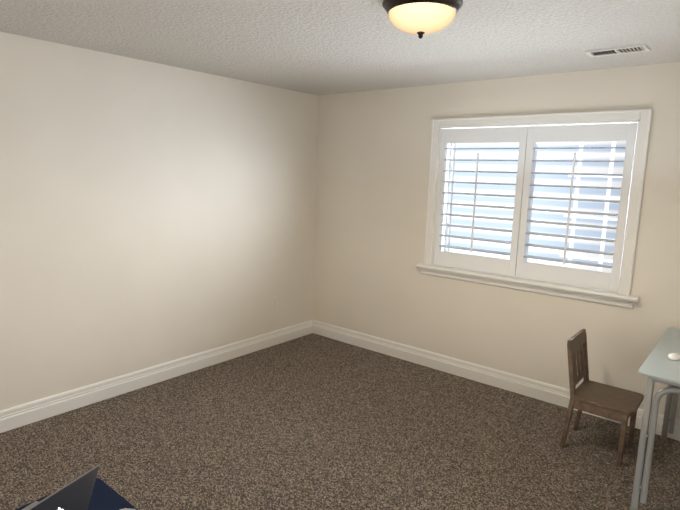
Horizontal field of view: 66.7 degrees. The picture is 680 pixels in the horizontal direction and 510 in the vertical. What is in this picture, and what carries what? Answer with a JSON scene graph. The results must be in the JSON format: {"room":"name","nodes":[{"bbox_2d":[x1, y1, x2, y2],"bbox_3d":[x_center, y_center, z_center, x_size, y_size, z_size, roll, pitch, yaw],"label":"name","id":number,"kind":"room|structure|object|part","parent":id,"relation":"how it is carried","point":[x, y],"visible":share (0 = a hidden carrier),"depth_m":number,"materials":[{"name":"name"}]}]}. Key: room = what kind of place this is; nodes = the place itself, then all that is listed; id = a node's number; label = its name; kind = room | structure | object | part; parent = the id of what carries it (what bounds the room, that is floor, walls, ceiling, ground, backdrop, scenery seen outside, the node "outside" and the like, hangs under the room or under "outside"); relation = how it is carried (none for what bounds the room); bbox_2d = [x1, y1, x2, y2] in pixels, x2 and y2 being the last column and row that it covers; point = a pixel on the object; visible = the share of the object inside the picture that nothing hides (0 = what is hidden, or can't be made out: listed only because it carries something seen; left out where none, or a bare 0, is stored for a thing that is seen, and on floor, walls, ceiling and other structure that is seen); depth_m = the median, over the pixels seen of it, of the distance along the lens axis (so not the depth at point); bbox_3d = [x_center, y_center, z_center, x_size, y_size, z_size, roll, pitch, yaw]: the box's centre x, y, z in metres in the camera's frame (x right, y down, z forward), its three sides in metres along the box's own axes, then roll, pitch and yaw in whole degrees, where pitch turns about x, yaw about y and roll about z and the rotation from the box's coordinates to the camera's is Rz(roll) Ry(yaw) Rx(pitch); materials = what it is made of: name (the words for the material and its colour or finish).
{"room":"bedroom","nodes":[
{"label":"bedroom","id":0,"kind":"room"},
{"bbox_2d":[0,32,317,409],"bbox_3d":[-1.835,-0.140,3.450,0.150,2.400,5.100,9,12,39],"label":"wall","id":1,"kind":"structure","parent":0,"point":[152,214],"depth_m":3.75,"materials":[{"name":"paint"}]},
{"bbox_2d":[0,320,311,432],"bbox_3d":[-1.805,0.987,3.574,0.019,0.138,4.800,9,12,39],"label":"baseboard","id":2,"kind":"structure","parent":1,"relation":"attached to","point":[14,417],"depth_m":3.89,"materials":[{"name":"white wood"}]},
{"bbox_2d":[0,333,679,509],"bbox_3d":[-0.273,1.339,2.347,4.300,0.080,5.100,9,12,39],"label":"floor","id":3,"kind":"structure","parent":0,"point":[312,421],"depth_m":3.18,"materials":[{"name":"carpet"}]},
{"bbox_2d":[15,478,137,509],"bbox_3d":[-0.972,1.186,1.637,0.756,0.400,0.783,9,12,39],"label":"ottoman","id":4,"kind":"object","parent":3,"relation":"on","point":[104,496],"visible":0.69,"depth_m":1.97,"materials":[{"name":"blue fabric"}]},
{"bbox_2d":[22,465,99,509],"bbox_3d":[-1.054,0.852,1.678,0.326,0.239,0.389,5,10,21],"label":"laptop","id":5,"kind":"object","parent":4,"relation":"on","point":[76,493],"visible":1,"depth_m":1.72,"materials":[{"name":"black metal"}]},
{"bbox_2d":[560,329,643,467],"bbox_3d":[1.633,0.869,3.206,0.399,0.699,0.344,9,12,39],"label":"chair","id":6,"kind":"object","parent":3,"relation":"on","point":[621,405],"visible":1,"depth_m":3.17,"materials":[{"name":"brown wood"}]},
{"bbox_2d":[630,327,679,509],"bbox_3d":[2.061,0.918,2.756,0.735,0.768,1.070,9,12,39],"label":"desk","id":7,"kind":"object","parent":3,"relation":"on","point":[661,364],"visible":1,"depth_m":2.60,"materials":[{"name":"silver metal"}]},
{"bbox_2d":[0,0,679,95],"bbox_3d":[-0.197,-1.119,1.959,4.300,0.100,5.100,9,12,39],"label":"ceiling","id":8,"kind":"structure","parent":0,"point":[320,47],"depth_m":2.85,"materials":[{"name":"white paint"}]},
{"bbox_2d":[382,0,462,38],"bbox_3d":[0.357,-1.026,2.269,0.348,0.147,0.348,9,12,39],"label":"ceiling light fixture","id":9,"kind":"object","parent":8,"relation":"attached to","point":[420,18],"visible":1,"depth_m":2.18,"materials":[{"name":"beige glass"}]},
{"bbox_2d":[585,44,650,56],"bbox_3d":[1.585,-1.166,2.955,0.310,0.009,0.150,9,12,39],"label":"ceiling vent","id":10,"kind":"object","parent":8,"relation":"in","point":[620,50],"visible":1,"depth_m":2.94,"materials":[{"name":"white metal"}]},
{"bbox_2d":[313,62,679,418],"bbox_3d":[1.339,-0.135,4.047,4.000,2.400,0.150,9,12,39],"label":"wall","id":11,"kind":"structure","parent":0,"point":[373,160],"depth_m":4.22,"materials":[{"name":"paint"}]},
{"bbox_2d":[312,320,679,440],"bbox_3d":[1.247,0.989,4.163,3.930,0.138,0.019,9,12,39],"label":"baseboard","id":12,"kind":"structure","parent":11,"relation":"attached to","point":[539,390],"depth_m":4.31,"materials":[{"name":"white wood"}]},
{"bbox_2d":[416,109,652,308],"bbox_3d":[1.391,-0.387,3.926,1.690,1.307,0.218,9,12,39],"label":"window","id":13,"kind":"structure","parent":11,"relation":"in","point":[622,296],"depth_m":3.79,"materials":[{"name":"white wood"}]},
{"bbox_3d":[1.442,-0.402,3.986,1.436,1.143,0.050,9,12,39],"label":"vinyl window frame","id":14,"kind":"part","parent":13,"relation":"part of","materials":[{"name":"white plastic"}]},
{"bbox_2d":[433,123,637,291],"bbox_3d":[1.371,-0.390,3.900,1.428,1.133,0.099,9,12,39],"label":"window shutters","id":15,"kind":"object","parent":13,"relation":"attached to","point":[526,138],"visible":1,"depth_m":3.84,"materials":[{"name":"white wood"}]},
{"label":"outside","id":16,"kind":"structure","parent":0,"visible":0},
{"bbox_2d":[449,141,625,272],"bbox_3d":[1.924,-0.695,4.500,3.600,3.400,0.300,9,12,39],"label":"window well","id":17,"kind":"object","parent":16,"point":[579,180],"visible":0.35,"depth_m":4.69,"materials":[{"name":"glass"}]}
]}

